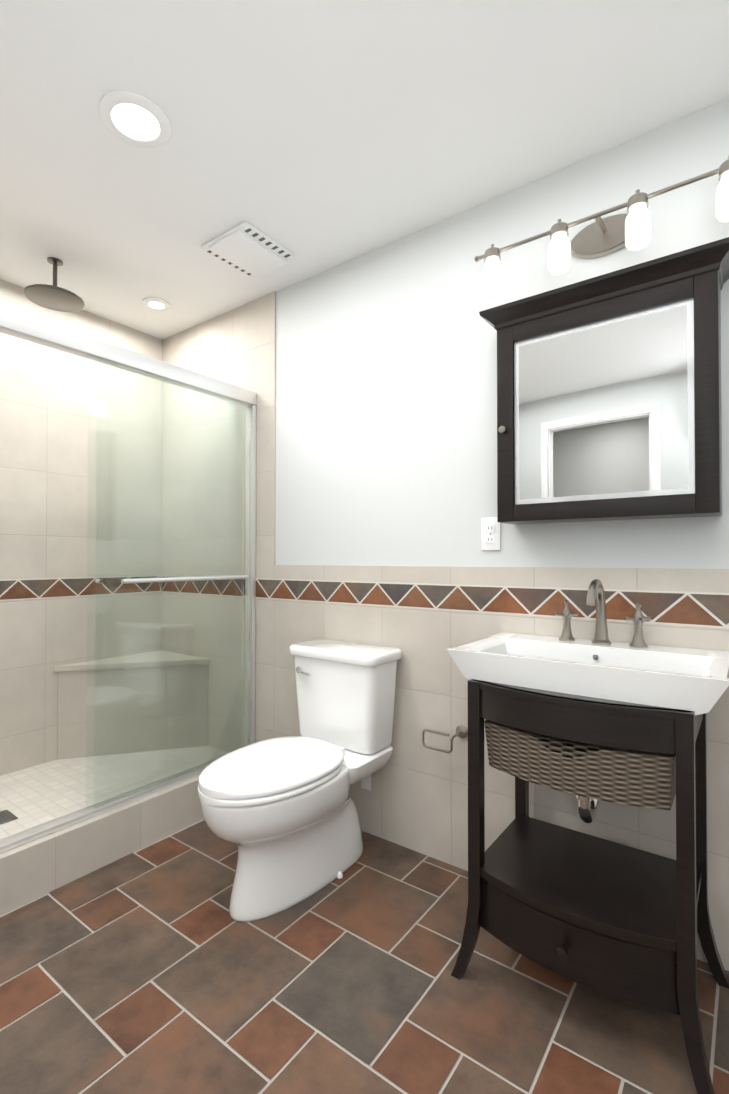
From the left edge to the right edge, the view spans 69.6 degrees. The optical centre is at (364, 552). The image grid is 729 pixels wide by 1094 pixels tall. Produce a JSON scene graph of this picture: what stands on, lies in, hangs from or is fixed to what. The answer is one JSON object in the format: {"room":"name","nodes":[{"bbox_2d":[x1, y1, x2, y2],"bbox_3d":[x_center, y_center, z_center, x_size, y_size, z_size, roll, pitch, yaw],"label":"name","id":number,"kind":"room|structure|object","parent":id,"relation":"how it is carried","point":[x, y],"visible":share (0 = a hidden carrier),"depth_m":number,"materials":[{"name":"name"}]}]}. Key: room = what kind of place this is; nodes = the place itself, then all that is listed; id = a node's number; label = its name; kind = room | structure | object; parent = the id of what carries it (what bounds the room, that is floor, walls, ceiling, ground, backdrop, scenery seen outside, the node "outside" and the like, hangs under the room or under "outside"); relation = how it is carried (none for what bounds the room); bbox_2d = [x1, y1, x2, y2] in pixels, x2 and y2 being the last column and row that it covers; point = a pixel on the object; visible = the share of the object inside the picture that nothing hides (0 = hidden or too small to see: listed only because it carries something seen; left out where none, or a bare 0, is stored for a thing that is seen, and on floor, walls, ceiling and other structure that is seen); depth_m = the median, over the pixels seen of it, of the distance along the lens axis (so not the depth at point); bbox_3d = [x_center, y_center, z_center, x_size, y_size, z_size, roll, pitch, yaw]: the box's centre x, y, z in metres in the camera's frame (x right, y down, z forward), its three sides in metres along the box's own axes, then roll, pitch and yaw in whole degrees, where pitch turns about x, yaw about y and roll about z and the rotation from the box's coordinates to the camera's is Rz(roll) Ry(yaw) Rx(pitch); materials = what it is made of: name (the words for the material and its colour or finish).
{"room":"bathroom","nodes":[
{"label":"bathroom","id":0,"kind":"room"},
{"bbox_2d":[0,279,162,775],"bbox_3d":[-1.959,-0.053,2.093,0.120,2.410,2.478,-1,-1,36],"label":"wall","id":1,"kind":"structure","parent":0,"point":[46,408],"depth_m":2.61,"materials":[{"name":"beige tile"}]},
{"bbox_2d":[0,575,159,600],"bbox_3d":[-1.633,0.171,2.404,0.030,0.098,1.530,-1,-1,36],"label":"trim","id":2,"kind":"structure","parent":1,"relation":"attached to","point":[40,588],"depth_m":2.62,"materials":[{"name":"tile"}]},
{"bbox_2d":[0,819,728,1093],"bbox_3d":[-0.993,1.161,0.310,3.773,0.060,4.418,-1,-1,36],"label":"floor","id":3,"kind":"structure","parent":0,"point":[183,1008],"depth_m":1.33,"materials":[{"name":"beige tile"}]},
{"bbox_2d":[0,746,215,838],"bbox_3d":[-1.349,1.083,2.196,0.723,0.140,1.550,-1,-1,36],"label":"shower floor","id":4,"kind":"structure","parent":3,"relation":"on","point":[33,796],"depth_m":2.31,"materials":[{"name":"tile"}]},
{"bbox_2d":[0,810,17,824],"bbox_3d":[-1.394,1.009,1.982,0.110,0.004,0.110,-1,-1,36],"label":"shower drain","id":5,"kind":"object","parent":4,"relation":"in","point":[6,816],"visible":1,"depth_m":1.99,"materials":[{"name":"silver metal"}]},
{"bbox_2d":[53,650,209,759],"bbox_3d":[-1.169,0.789,2.665,0.456,0.460,0.582,-1,-1,36],"label":"shower bench","id":6,"kind":"object","parent":4,"relation":"on","point":[74,729],"visible":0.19,"depth_m":2.67,"materials":[{"name":"beige tile"}]},
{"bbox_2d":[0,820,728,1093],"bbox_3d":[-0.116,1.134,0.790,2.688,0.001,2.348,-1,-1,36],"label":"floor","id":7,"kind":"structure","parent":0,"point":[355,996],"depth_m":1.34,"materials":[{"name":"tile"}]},
{"bbox_2d":[0,775,203,915],"bbox_3d":[-1.010,1.060,1.945,0.120,0.180,1.548,-1,-1,36],"label":"shower curb","id":8,"kind":"structure","parent":7,"relation":"on","point":[37,868],"depth_m":1.89,"materials":[{"name":"beige tile"}]},
{"bbox_2d":[0,306,256,852],"bbox_3d":[-1.000,0.088,1.950,0.118,1.764,1.543,-1,-1,36],"label":"shower door","id":9,"kind":"structure","parent":8,"relation":"on","point":[238,730],"depth_m":2.25,"materials":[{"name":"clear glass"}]},
{"bbox_2d":[198,639,401,921],"bbox_3d":[-0.242,0.760,1.861,0.434,0.779,0.762,-1,-1,36],"label":"toilet","id":10,"kind":"object","parent":7,"relation":"on","point":[281,813],"visible":1,"depth_m":1.78,"materials":[{"name":"white ceramic"}]},
{"bbox_2d":[447,579,728,1093],"bbox_3d":[0.602,0.609,1.420,0.659,1.070,0.488,-1,-1,36],"label":"bathroom vanity","id":11,"kind":"object","parent":7,"relation":"on","point":[590,724],"visible":1,"depth_m":1.28,"materials":[{"name":"brown wood"}]},
{"bbox_2d":[0,0,728,339],"bbox_3d":[-0.993,-1.319,0.340,3.773,0.080,4.418,-1,-1,36],"label":"ceiling","id":12,"kind":"structure","parent":0,"point":[315,137],"depth_m":1.52,"materials":[{"name":"white paint"}]},
{"bbox_2d":[24,257,83,311],"bbox_3d":[-1.331,-1.170,2.254,0.224,0.170,0.224,-1,-1,36],"label":"shower head","id":13,"kind":"object","parent":12,"relation":"attached to","point":[54,296],"visible":1,"depth_m":2.24},
{"bbox_2d":[99,90,170,147],"bbox_3d":[-0.667,-1.259,1.529,0.194,0.010,0.194,-1,-1,36],"label":"recessed light","id":14,"kind":"object","parent":12,"relation":"in","point":[134,118],"visible":1,"depth_m":1.52,"materials":[{"name":"white plastic"}]},
{"bbox_2d":[142,297,170,310],"bbox_3d":[-1.045,-1.247,2.634,0.132,0.008,0.132,-1,-1,36],"label":"recessed light","id":15,"kind":"object","parent":12,"relation":"in","point":[156,304],"visible":1,"depth_m":2.62,"materials":[{"name":"white plastic"}]},
{"bbox_2d":[202,221,294,276],"bbox_3d":[-0.478,-1.241,2.173,0.270,0.032,0.270,-1,-1,36],"label":"fan","id":16,"kind":"object","parent":12,"relation":"attached to","point":[247,248],"visible":1,"depth_m":2.14,"materials":[{"name":"white plastic"}]},
{"bbox_2d":[276,98,728,568],"bbox_3d":[0.282,-0.053,2.055,3.773,2.410,0.120,-1,-1,36],"label":"wall","id":17,"kind":"structure","parent":0,"point":[386,405],"depth_m":1.97,"materials":[{"name":"white paint"}]},
{"bbox_2d":[161,291,275,747],"bbox_3d":[-0.802,-0.045,2.775,0.933,2.410,0.009,-1,-1,36],"label":"shower wall tile","id":18,"kind":"structure","parent":17,"relation":"attached to","point":[236,346],"depth_m":2.73,"materials":[{"name":"beige tile"}]},
{"bbox_2d":[160,575,728,628],"bbox_3d":[0.237,0.166,1.990,3.531,0.098,0.017,-1,-1,36],"label":"trim","id":19,"kind":"structure","parent":17,"relation":"attached to","point":[701,609],"depth_m":1.84,"materials":[{"name":"tile"}]},
{"bbox_2d":[481,517,500,549],"bbox_3d":[0.446,-0.067,1.854,0.072,0.116,0.009,-1,-1,36],"label":"outlet","id":20,"kind":"object","parent":17,"relation":"attached to","point":[490,533],"visible":0.98,"depth_m":1.85,"materials":[{"name":"white plastic"}]},
{"bbox_2d":[274,565,728,970],"bbox_3d":[0.620,0.598,1.719,2.600,1.100,0.009,-1,-1,36],"label":"wall tile","id":21,"kind":"structure","parent":17,"relation":"attached to","point":[415,798],"depth_m":1.93,"materials":[{"name":"beige tile"}]},
{"bbox_2d":[361,774,370,790],"bbox_3d":[0.007,0.928,2.156,0.048,0.090,0.007,-1,-1,36],"label":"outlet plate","id":22,"kind":"object","parent":21,"relation":"attached to","point":[366,782],"visible":0.56,"depth_m":2.15,"materials":[{"name":"white plastic"}]},
{"bbox_2d":[422,725,467,752],"bbox_3d":[0.291,0.671,1.911,0.152,0.087,0.070,-1,-1,36],"label":"toilet paper holder","id":23,"kind":"object","parent":21,"relation":"attached to","point":[461,731],"visible":1,"depth_m":1.89,"materials":[{"name":"silver metal"}]},
{"bbox_2d":[475,156,728,295],"bbox_3d":[0.712,-0.957,1.583,0.777,0.171,0.146,-1,-1,36],"label":"sconce","id":24,"kind":"object","parent":17,"relation":"attached to","point":[605,236],"visible":1,"depth_m":1.59,"materials":[{"name":"white glass"}]},
{"bbox_2d":[479,237,728,523],"bbox_3d":[0.696,-0.441,1.559,0.682,0.681,0.173,-1,-1,36],"label":"upper cabinet","id":25,"kind":"object","parent":17,"relation":"attached to","point":[608,396],"visible":1,"depth_m":1.50,"materials":[{"name":"brown wood"}]}
]}

